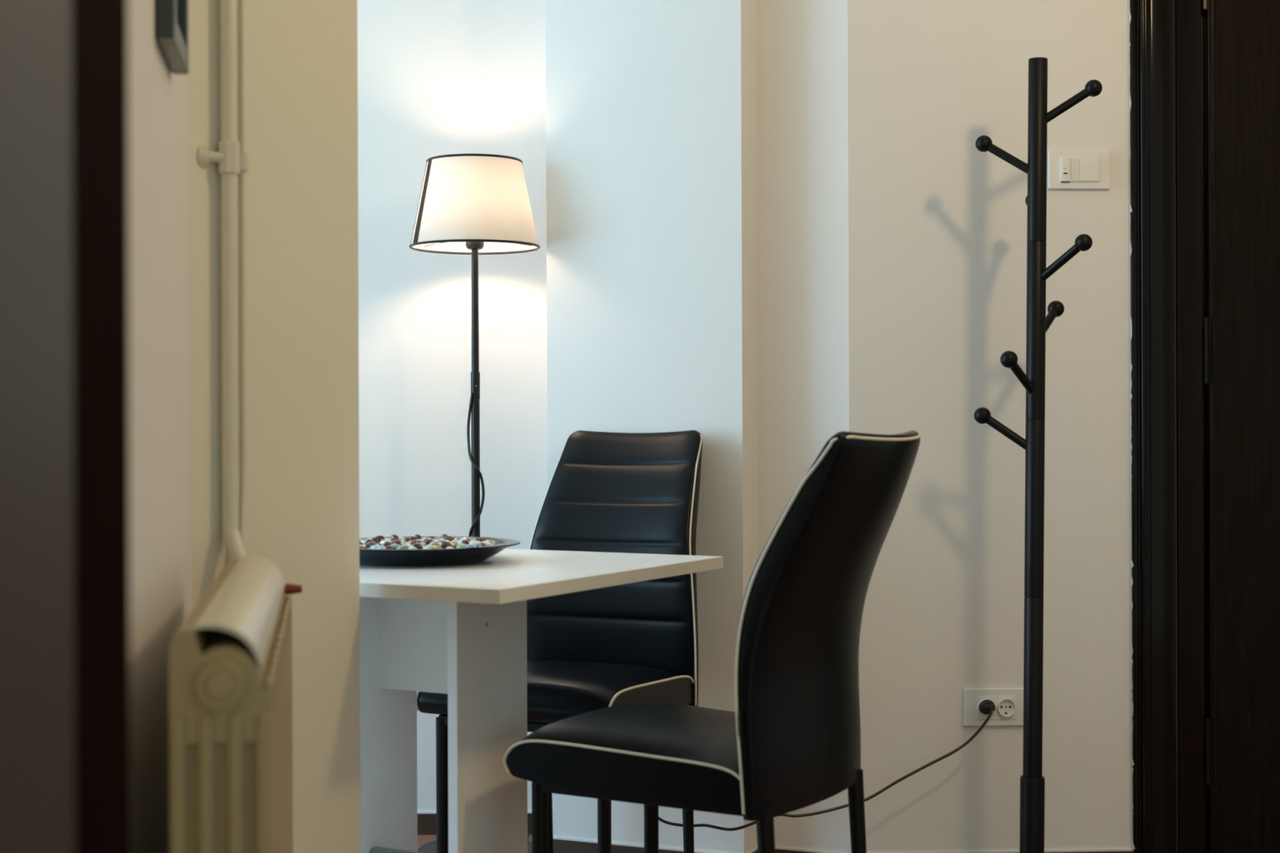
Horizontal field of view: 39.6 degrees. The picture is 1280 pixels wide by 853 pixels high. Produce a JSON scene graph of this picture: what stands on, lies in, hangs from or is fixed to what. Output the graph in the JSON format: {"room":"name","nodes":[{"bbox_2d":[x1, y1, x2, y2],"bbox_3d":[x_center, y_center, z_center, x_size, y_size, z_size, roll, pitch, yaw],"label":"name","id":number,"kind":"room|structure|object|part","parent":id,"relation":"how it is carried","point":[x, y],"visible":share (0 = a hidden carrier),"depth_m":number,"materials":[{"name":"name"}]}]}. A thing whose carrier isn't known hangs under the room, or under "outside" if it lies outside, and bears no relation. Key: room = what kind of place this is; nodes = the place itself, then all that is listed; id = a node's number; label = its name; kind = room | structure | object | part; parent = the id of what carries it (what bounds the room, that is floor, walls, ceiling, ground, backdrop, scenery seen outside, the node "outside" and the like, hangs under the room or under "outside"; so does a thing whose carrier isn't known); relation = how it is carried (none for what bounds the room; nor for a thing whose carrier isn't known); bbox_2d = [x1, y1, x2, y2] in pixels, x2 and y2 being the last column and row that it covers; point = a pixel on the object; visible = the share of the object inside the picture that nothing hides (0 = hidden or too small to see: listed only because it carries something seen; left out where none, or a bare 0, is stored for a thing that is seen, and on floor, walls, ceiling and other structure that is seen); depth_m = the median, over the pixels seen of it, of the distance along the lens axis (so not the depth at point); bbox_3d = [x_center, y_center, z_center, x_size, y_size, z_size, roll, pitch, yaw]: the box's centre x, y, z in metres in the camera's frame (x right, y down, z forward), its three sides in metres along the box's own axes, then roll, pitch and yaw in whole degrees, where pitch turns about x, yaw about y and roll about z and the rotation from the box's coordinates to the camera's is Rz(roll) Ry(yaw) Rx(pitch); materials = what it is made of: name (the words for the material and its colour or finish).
{"room":"dining room","nodes":[
{"label":"dining room","id":0,"kind":"room"},
{"bbox_2d":[127,0,192,852],"bbox_3d":[-0.770,-0.392,1.675,0.863,2.750,1.550,0,0,0],"label":"wall","id":1,"kind":"structure","parent":0,"point":[159,135],"depth_m":1.84,"materials":[{"name":"paint"}]},
{"bbox_2d":[0,0,130,852],"bbox_3d":[-0.342,-0.119,0.583,0.152,2.200,0.686,0,0,0],"label":"door","id":2,"kind":"structure","parent":1,"relation":"in","point":[65,741],"depth_m":0.84,"materials":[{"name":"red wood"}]},
{"bbox_3d":[-0.342,-0.119,0.891,0.152,2.200,0.070,0,0,0],"label":"casing","id":3,"kind":"part","parent":2,"relation":"part of","materials":[{"name":"black wood"}]},
{"bbox_2d":[155,0,188,74],"bbox_3d":[-0.509,-0.612,1.937,0.019,0.420,0.193,0,0,-10],"label":"picture frame","id":4,"kind":"object","parent":1,"relation":"attached to","point":[171,15],"visible":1,"depth_m":1.90,"materials":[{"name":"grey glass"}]},
{"bbox_2d":[176,0,177,23],"bbox_3d":[-0.514,-0.612,1.936,0.008,0.372,0.145,0,0,-10],"label":"picture","id":5,"kind":"object","parent":4,"relation":"attached to","point":[176,0],"depth_m":2.00,"materials":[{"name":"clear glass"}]},
{"bbox_2d":[238,0,248,548],"bbox_3d":[-0.536,-0.793,2.382,0.018,1.951,0.034,0,0,0],"label":"pipe","id":6,"kind":"object","parent":1,"relation":"attached to","point":[244,157],"visible":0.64,"depth_m":2.39,"materials":[{"name":"metal"}]},
{"bbox_2d":[190,0,360,852],"bbox_3d":[-1.859,-0.388,2.481,2.886,2.750,0.362,0,0,0],"label":"wall","id":7,"kind":"structure","parent":0,"point":[302,502],"depth_m":2.50,"materials":[{"name":"beige paint"}]},
{"bbox_2d":[196,0,247,559],"bbox_3d":[-0.552,-0.776,2.343,0.077,1.984,0.055,0,0,0],"label":"pipe","id":8,"kind":"object","parent":7,"relation":"attached to","point":[227,157],"visible":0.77,"depth_m":2.35,"materials":[{"name":"metal"}]},
{"bbox_3d":[-0.577,-0.355,2.339,0.017,0.031,0.031,0,0,-19],"label":"valve knob","id":9,"kind":"part","parent":8,"relation":"part of","materials":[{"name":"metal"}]},
{"bbox_2d":[357,0,547,811],"bbox_3d":[-1.704,-0.389,4.385,3.195,2.750,0.231,0,0,0],"label":"wall","id":10,"kind":"structure","parent":0,"point":[436,77],"depth_m":4.28,"materials":[{"name":"paint"}]},
{"bbox_2d":[417,810,532,835],"bbox_3d":[-1.649,0.959,4.274,3.094,0.054,0.011,0,0,0],"label":"baseboard","id":11,"kind":"structure","parent":10,"relation":"attached to","point":[426,820],"depth_m":4.27,"materials":[{"name":"brown wood"}]},
{"bbox_2d":[417,834,532,849],"bbox_3d":[-0.096,1.030,2.000,6.600,0.100,5.200,0,0,0],"label":"floor","id":12,"kind":"structure","parent":0,"point":[421,839],"depth_m":4.23,"materials":[{"name":"brown wood"}]},
{"bbox_2d":[168,555,302,852],"bbox_3d":[-0.399,0.570,1.817,0.095,0.822,0.828,0,0,-10],"label":"radiator","id":13,"kind":"object","parent":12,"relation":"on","point":[231,756],"visible":1,"depth_m":1.43,"materials":[{"name":"beige metal"}]},
{"bbox_2d":[359,548,723,852],"bbox_3d":[-0.506,0.607,3.096,1.101,0.750,0.713,0,0,29],"label":"dining table","id":14,"kind":"object","parent":12,"relation":"on","point":[459,632],"visible":0.73,"depth_m":2.98,"materials":[{"name":"white laminate"}]},
{"bbox_3d":[-0.453,0.617,3.064,0.019,0.729,0.208,0,0,29],"label":"leg panel","id":15,"kind":"part","parent":14,"relation":"part of","materials":[{"name":"white laminate"}]},
{"bbox_2d":[359,536,519,566],"bbox_3d":[-0.384,0.215,3.050,0.356,0.032,0.356,0,0,0],"label":"serving plate","id":16,"kind":"object","parent":14,"relation":"on","point":[458,556],"visible":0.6,"depth_m":2.92,"materials":[{"name":"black ceramic"}]},
{"bbox_2d":[359,546,368,549],"bbox_3d":[-0.459,0.204,2.943,0.013,0.013,0.021,0,0,22],"label":"pebble","id":17,"kind":"object","parent":16,"relation":"on","point":[360,547],"visible":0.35,"depth_m":2.94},
{"bbox_2d":[364,538,375,543],"bbox_3d":[-0.459,0.199,3.022,0.014,0.015,0.018,0,0,43],"label":"pebble","id":18,"kind":"object","parent":16,"relation":"on","point":[368,540],"visible":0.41,"depth_m":3.02,"materials":[{"name":"beige stone"}]},
{"bbox_2d":[364,541,376,548],"bbox_3d":[-0.450,0.199,2.972,0.021,0.013,0.014,0,0,-12],"label":"pebble","id":19,"kind":"object","parent":16,"relation":"on","point":[368,544],"visible":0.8,"depth_m":2.97,"materials":[{"name":"stone"}]},
{"bbox_2d":[371,545,380,549],"bbox_3d":[-0.435,0.204,2.935,0.016,0.015,0.017,0,0,36],"label":"pebble","id":20,"kind":"object","parent":16,"relation":"on","point":[375,547],"visible":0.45,"depth_m":2.93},
{"bbox_2d":[371,537,381,542],"bbox_3d":[-0.456,0.199,3.064,0.018,0.015,0.014,0,0,6],"label":"pebble","id":21,"kind":"object","parent":16,"relation":"on","point":[378,540],"visible":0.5,"depth_m":3.06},
{"bbox_2d":[375,535,384,539],"bbox_3d":[-0.457,0.199,3.124,0.018,0.015,0.014,0,0,-15],"label":"pebble","id":22,"kind":"object","parent":16,"relation":"on","point":[380,537],"visible":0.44,"depth_m":3.12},
{"bbox_2d":[376,546,386,549],"bbox_3d":[-0.425,0.204,2.926,0.016,0.014,0.017,0,0,-39],"label":"pebble","id":23,"kind":"object","parent":16,"relation":"on","point":[380,547],"visible":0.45,"depth_m":2.92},
{"bbox_2d":[382,541,391,546],"bbox_3d":[-0.423,0.199,2.970,0.015,0.014,0.016,0,0,-32],"label":"pebble","id":24,"kind":"object","parent":16,"relation":"on","point":[386,543],"visible":0.57,"depth_m":2.96,"materials":[{"name":"stone"}]},
{"bbox_2d":[385,545,396,549],"bbox_3d":[-0.413,0.203,2.938,0.021,0.013,0.013,0,0,-25],"label":"pebble","id":25,"kind":"object","parent":16,"relation":"on","point":[388,547],"visible":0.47,"depth_m":2.93,"materials":[{"name":"brown stone"}]},
{"bbox_2d":[389,537,398,541],"bbox_3d":[-0.428,0.198,3.083,0.017,0.013,0.019,0,0,-18],"label":"pebble","id":26,"kind":"object","parent":16,"relation":"on","point":[392,539],"visible":0.49,"depth_m":3.08,"materials":[{"name":"stone"}]},
{"bbox_2d":[391,542,398,548],"bbox_3d":[-0.412,0.203,2.982,0.016,0.014,0.016,0,0,-35],"label":"pebble","id":27,"kind":"object","parent":16,"relation":"on","point":[394,544],"visible":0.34,"depth_m":2.98,"materials":[{"name":"stone"}]},
{"bbox_2d":[391,533,399,539],"bbox_3d":[-0.434,0.198,3.147,0.018,0.015,0.014,0,0,44],"label":"pebble","id":28,"kind":"object","parent":16,"relation":"on","point":[394,535],"visible":0.46,"depth_m":3.14,"materials":[{"name":"white stone"}]},
{"bbox_2d":[390,540,400,544],"bbox_3d":[-0.414,0.199,3.007,0.020,0.014,0.013,0,0,19],"label":"pebble","id":29,"kind":"object","parent":16,"relation":"on","point":[397,542],"visible":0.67,"depth_m":3.00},
{"bbox_2d":[396,545,408,549],"bbox_3d":[-0.392,0.203,2.924,0.019,0.014,0.014,0,0,16],"label":"pebble","id":30,"kind":"object","parent":16,"relation":"on","point":[403,547],"visible":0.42,"depth_m":2.92,"materials":[{"name":"stone"}]},
{"bbox_2d":[403,536,412,541],"bbox_3d":[-0.403,0.198,3.091,0.017,0.014,0.019,0,0,42],"label":"pebble","id":31,"kind":"object","parent":16,"relation":"on","point":[407,539],"visible":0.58,"depth_m":3.08,"materials":[{"name":"brown stone"}]},
{"bbox_2d":[408,546,417,549],"bbox_3d":[-0.372,0.203,2.931,0.019,0.012,0.015,0,0,-3],"label":"pebble","id":32,"kind":"object","parent":16,"relation":"on","point":[411,547],"visible":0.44,"depth_m":2.93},
{"bbox_2d":[411,542,422,549],"bbox_3d":[-0.368,0.199,2.937,0.018,0.013,0.017,0,0,-30],"label":"pebble","id":33,"kind":"object","parent":32,"relation":"on","point":[417,545],"visible":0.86,"depth_m":2.93,"materials":[{"name":"brown stone"}]},
{"bbox_2d":[410,536,417,540],"bbox_3d":[-0.398,0.199,3.114,0.019,0.013,0.017,0,0,-8],"label":"pebble","id":34,"kind":"object","parent":16,"relation":"on","point":[413,538],"visible":0.55,"depth_m":3.11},
{"bbox_2d":[409,539,421,544],"bbox_3d":[-0.379,0.198,3.006,0.021,0.013,0.013,0,0,-15],"label":"pebble","id":35,"kind":"object","parent":16,"relation":"on","point":[414,541],"visible":0.52,"depth_m":3.00,"materials":[{"name":"beige stone"}]},
{"bbox_2d":[422,545,431,549],"bbox_3d":[-0.350,0.203,2.928,0.016,0.015,0.016,0,0,17],"label":"pebble","id":36,"kind":"object","parent":16,"relation":"on","point":[428,547],"visible":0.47,"depth_m":2.92,"materials":[{"name":"white stone"}]},
{"bbox_2d":[429,541,439,545],"bbox_3d":[-0.344,0.198,2.972,0.018,0.014,0.017,0,0,-26],"label":"pebble","id":37,"kind":"object","parent":16,"relation":"on","point":[433,543],"visible":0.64,"depth_m":2.97,"materials":[{"name":"beige stone"}]},
{"bbox_2d":[432,545,442,548],"bbox_3d":[-0.332,0.203,2.935,0.017,0.013,0.016,0,0,34],"label":"pebble","id":38,"kind":"object","parent":16,"relation":"on","point":[434,546],"visible":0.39,"depth_m":2.93,"materials":[{"name":"beige stone"}]},
{"bbox_2d":[440,541,451,548],"bbox_3d":[-0.322,0.198,2.952,0.018,0.015,0.014,0,0,-30],"label":"pebble","id":39,"kind":"object","parent":16,"relation":"on","point":[444,544],"visible":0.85,"depth_m":2.95,"materials":[{"name":"stone"}]},
{"bbox_2d":[443,535,454,541],"bbox_3d":[-0.337,0.198,3.124,0.020,0.013,0.016,0,0,17],"label":"pebble","id":40,"kind":"object","parent":16,"relation":"on","point":[449,538],"visible":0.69,"depth_m":3.12,"materials":[{"name":"brown stone"}]},
{"bbox_2d":[449,540,457,548],"bbox_3d":[-0.312,0.198,2.975,0.018,0.014,0.016,0,0,-41],"label":"pebble","id":41,"kind":"object","parent":16,"relation":"on","point":[454,544],"visible":0.85,"depth_m":2.97,"materials":[{"name":"beige stone"}]},
{"bbox_2d":[455,544,464,548],"bbox_3d":[-0.298,0.203,2.951,0.015,0.014,0.017,0,0,-26],"label":"pebble","id":42,"kind":"object","parent":16,"relation":"on","point":[458,545],"visible":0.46,"depth_m":2.95,"materials":[{"name":"stone"}]},
{"bbox_2d":[461,539,469,544],"bbox_3d":[-0.296,0.199,3.011,0.014,0.015,0.018,0,0,0],"label":"pebble","id":43,"kind":"object","parent":16,"relation":"on","point":[464,541],"visible":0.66,"depth_m":3.01,"materials":[{"name":"stone"}]},
{"bbox_2d":[465,544,474,547],"bbox_3d":[-0.284,0.203,2.966,0.016,0.014,0.016,0,0,-17],"label":"pebble","id":44,"kind":"object","parent":16,"relation":"on","point":[467,545],"visible":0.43,"depth_m":2.96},
{"bbox_2d":[475,537,487,542],"bbox_3d":[-0.275,0.198,3.086,0.018,0.014,0.016,0,0,21],"label":"pebble","id":45,"kind":"object","parent":16,"relation":"on","point":[480,539],"visible":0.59,"depth_m":3.08,"materials":[{"name":"stone"}]},
{"bbox_2d":[477,542,486,546],"bbox_3d":[-0.266,0.202,2.998,0.014,0.014,0.020,0,0,-28],"label":"pebble","id":46,"kind":"object","parent":16,"relation":"on","point":[480,544],"visible":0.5,"depth_m":2.99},
{"bbox_2d":[486,542,494,546],"bbox_3d":[-0.256,0.203,3.035,0.019,0.011,0.016,0,0,0],"label":"pebble","id":47,"kind":"object","parent":16,"relation":"on","point":[489,544],"visible":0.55,"depth_m":3.03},
{"label":"pebble","id":48,"kind":"object","parent":16,"relation":"on","visible":0},
{"bbox_2d":[413,533,422,539],"bbox_3d":[-0.394,0.199,3.152,0.013,0.015,0.019,0,0,-37],"label":"pebble","id":49,"kind":"object","parent":48,"relation":"on","point":[417,535],"visible":0.48,"depth_m":3.15,"materials":[{"name":"grey stone"}]},
{"label":"pebble","id":50,"kind":"object","parent":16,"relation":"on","visible":0},
{"bbox_2d":[426,538,434,544],"bbox_3d":[-0.355,0.197,3.022,0.017,0.014,0.018,0,0,10],"label":"pebble","id":51,"kind":"object","parent":50,"relation":"on","point":[428,541],"visible":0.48,"depth_m":3.02,"materials":[{"name":"stone"}]},
{"bbox_3d":[-0.251,0.617,2.952,0.019,0.729,0.208,0,0,29],"label":"leg panel","id":52,"kind":"part","parent":14,"relation":"part of","materials":[{"name":"white laminate"}]},
{"bbox_2d":[417,430,702,852],"bbox_3d":[-0.121,0.495,3.653,0.426,0.972,0.599,0,0,26],"label":"dining chair","id":53,"kind":"object","parent":12,"relation":"on","point":[591,650],"visible":0.76,"depth_m":3.75,"materials":[{"name":"black leather"}]},
{"bbox_3d":[-0.388,0.771,3.504,0.027,0.396,0.027,0,0,26],"label":"leg","id":54,"kind":"part","parent":53,"relation":"part of","materials":[{"name":"black metal"}]},
{"bbox_3d":[-0.204,0.771,3.866,0.027,0.396,0.044,0,0,25],"label":"leg","id":55,"kind":"part","parent":53,"relation":"part of","materials":[{"name":"black metal"}]},
{"bbox_3d":[-0.155,0.527,3.580,0.420,0.096,0.432,0,0,25],"label":"seat","id":56,"kind":"part","parent":53,"relation":"part of","materials":[{"name":"black leather"}]},
{"bbox_3d":[-0.143,0.577,3.606,0.376,0.018,0.416,0,0,25],"label":"seat frame","id":57,"kind":"part","parent":53,"relation":"part of","materials":[{"name":"black metal"}]},
{"bbox_3d":[-0.067,0.770,3.350,0.027,0.396,0.027,0,0,26],"label":"leg","id":58,"kind":"part","parent":53,"relation":"part of","materials":[{"name":"black metal"}]},
{"bbox_3d":[-0.034,0.298,3.837,0.404,0.579,0.186,0,0,25],"label":"backrest","id":59,"kind":"part","parent":53,"relation":"part of","materials":[{"name":"black leather"}]},
{"bbox_3d":[0.099,0.770,3.721,0.027,0.396,0.044,0,0,25],"label":"leg","id":60,"kind":"part","parent":53,"relation":"part of","materials":[{"name":"black metal"}]},
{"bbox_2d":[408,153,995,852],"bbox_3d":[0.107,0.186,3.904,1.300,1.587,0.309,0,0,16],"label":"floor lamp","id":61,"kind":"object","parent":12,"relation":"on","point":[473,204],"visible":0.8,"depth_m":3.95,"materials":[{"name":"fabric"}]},
{"bbox_2d":[465,241,484,249],"bbox_3d":[-0.376,-0.430,4.050,0.042,0.057,0.042,0,0,0],"label":"socket","id":62,"kind":"object","parent":61,"relation":"attached to","point":[469,245],"depth_m":4.03,"materials":[{"name":"black plastic"}]},
{"bbox_3d":[-0.377,-0.506,4.050,0.292,0.198,0.292,0,0,0],"label":"lamp shade","id":63,"kind":"part","parent":61,"relation":"part of","materials":[{"name":"beige fabric"}]},
{"bbox_2d":[502,430,921,852],"bbox_3d":[0.145,0.494,2.886,0.599,0.972,0.426,0,0,31],"label":"dining chair","id":64,"kind":"object","parent":12,"relation":"on","point":[791,741],"visible":1,"depth_m":2.73,"materials":[{"name":"black leather"}]},
{"bbox_3d":[-0.160,0.771,2.860,0.027,0.396,0.027,0,0,30],"label":"leg","id":65,"kind":"part","parent":64,"relation":"part of","materials":[{"name":"black metal"}]},
{"bbox_3d":[0.075,0.526,2.927,0.432,0.096,0.420,0,0,30],"label":"seat","id":66,"kind":"part","parent":64,"relation":"part of","materials":[{"name":"black leather"}]},
{"bbox_3d":[0.100,0.576,2.913,0.416,0.018,0.376,0,0,30],"label":"seat frame","id":67,"kind":"part","parent":64,"relation":"part of","materials":[{"name":"black metal"}]},
{"bbox_3d":[0.020,0.770,3.167,0.027,0.396,0.027,0,0,31],"label":"leg","id":68,"kind":"part","parent":64,"relation":"part of","materials":[{"name":"black metal"}]},
{"bbox_3d":[0.195,0.769,2.662,0.044,0.396,0.027,0,0,30],"label":"leg","id":69,"kind":"part","parent":64,"relation":"part of","materials":[{"name":"black metal"}]},
{"bbox_3d":[0.320,0.296,2.782,0.186,0.579,0.404,0,0,30],"label":"backrest","id":70,"kind":"part","parent":64,"relation":"part of","materials":[{"name":"black leather"}]},
{"bbox_3d":[0.365,0.769,2.951,0.044,0.396,0.027,0,0,31],"label":"leg","id":71,"kind":"part","parent":64,"relation":"part of","materials":[{"name":"black metal"}]},
{"bbox_2d":[973,57,1102,852],"bbox_3d":[0.802,0.115,3.611,0.310,1.724,0.310,0,0,0],"label":"coat rack","id":72,"kind":"object","parent":12,"relation":"on","point":[1032,799],"visible":1,"depth_m":3.59,"materials":[{"name":"black metal"}]},
{"bbox_2d":[545,0,758,852],"bbox_3d":[0.044,-0.395,4.170,0.510,2.750,0.661,0,0,0],"label":"wall pier","id":73,"kind":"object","parent":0,"point":[651,104],"visible":0.6,"depth_m":3.91,"materials":[{"name":"paint"}]},
{"bbox_2d":[552,836,757,852],"bbox_3d":[0.031,0.953,3.969,0.478,0.054,0.106,0,0,23],"label":"baseboard","id":74,"kind":"object","parent":73,"relation":"attached to","point":[561,845],"visible":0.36,"depth_m":3.97,"materials":[{"name":"brown wood"}]},
{"bbox_2d":[755,0,850,852],"bbox_3d":[0.355,-0.396,4.175,0.193,2.750,0.651,0,0,0],"label":"wall","id":75,"kind":"structure","parent":0,"point":[802,46],"depth_m":3.89,"materials":[{"name":"paint"}]},
{"bbox_2d":[774,846,844,852],"bbox_3d":[0.359,0.951,3.885,0.208,0.054,0.011,0,0,22],"label":"baseboard","id":76,"kind":"structure","parent":75,"relation":"attached to","point":[778,849],"depth_m":3.89,"materials":[{"name":"brown wood"}]},
{"bbox_2d":[847,0,1131,852],"bbox_3d":[0.769,-0.398,4.175,0.635,2.750,0.651,0,0,0],"label":"wall","id":77,"kind":"structure","parent":0,"point":[937,223],"depth_m":3.87,"materials":[{"name":"paint"}]},
{"bbox_2d":[963,688,1023,726],"bbox_3d":[0.770,0.610,3.857,0.136,0.082,0.018,0,0,-3],"label":"wall socket","id":78,"kind":"object","parent":77,"relation":"attached to","point":[1008,702],"visible":0.93,"depth_m":3.86,"materials":[{"name":"white plastic"}]},
{"bbox_2d":[977,698,995,717],"bbox_3d":[0.751,0.610,3.851,0.040,0.040,0.008,0,0,-3],"label":"outlet","id":79,"kind":"object","parent":78,"relation":"attached to","point":[980,714],"depth_m":3.85,"materials":[{"name":"white plastic"}]},
{"bbox_3d":[0.773,0.610,3.857,0.087,0.051,0.002,0,0,-3],"label":"frame","id":80,"kind":"part","parent":78,"relation":"part of","materials":[{"name":"white plastic"}]},
{"bbox_2d":[996,697,1016,717],"bbox_3d":[0.795,0.610,3.853,0.040,0.040,0.008,0,0,-3],"label":"outlet","id":81,"kind":"object","parent":78,"relation":"attached to","point":[1006,707],"depth_m":3.86,"materials":[{"name":"white plastic"}]},
{"bbox_2d":[884,848,1133,852],"bbox_3d":[0.767,0.950,3.862,0.622,0.054,0.011,0,0,-3],"label":"baseboard","id":82,"kind":"structure","parent":77,"relation":"attached to","point":[1127,850],"depth_m":3.87,"materials":[{"name":"brown wood"}]},
{"bbox_2d":[1048,150,1110,189],"bbox_3d":[0.956,-0.559,3.869,0.137,0.084,0.015,0,0,-3],"label":"light switch","id":83,"kind":"object","parent":77,"relation":"attached to","point":[1067,169],"visible":1,"depth_m":3.87,"materials":[{"name":"white plastic"}]},
{"bbox_3d":[0.957,-0.559,3.867,0.088,0.055,0.003,0,0,-3],"label":"frame","id":84,"kind":"part","parent":83,"relation":"part of","materials":[{"name":"white plastic"}]},
{"bbox_3d":[2.143,-0.403,4.192,2.112,2.750,0.617,0,0,0],"label":"wall","id":85,"kind":"structure","parent":0,"visible":0},
{"bbox_2d":[1128,0,1279,852],"bbox_3d":[1.579,-0.096,3.917,1.024,2.140,0.055,0,0,-3],"label":"door","id":86,"kind":"structure","parent":85,"relation":"in","point":[1204,75],"depth_m":3.88,"materials":[{"name":"black wood"}]},
{"bbox_3d":[1.121,-0.094,3.875,0.096,2.140,0.020,0,0,-3],"label":"casing","id":87,"kind":"part","parent":86,"relation":"part of","materials":[{"name":"black wood"}]}
]}

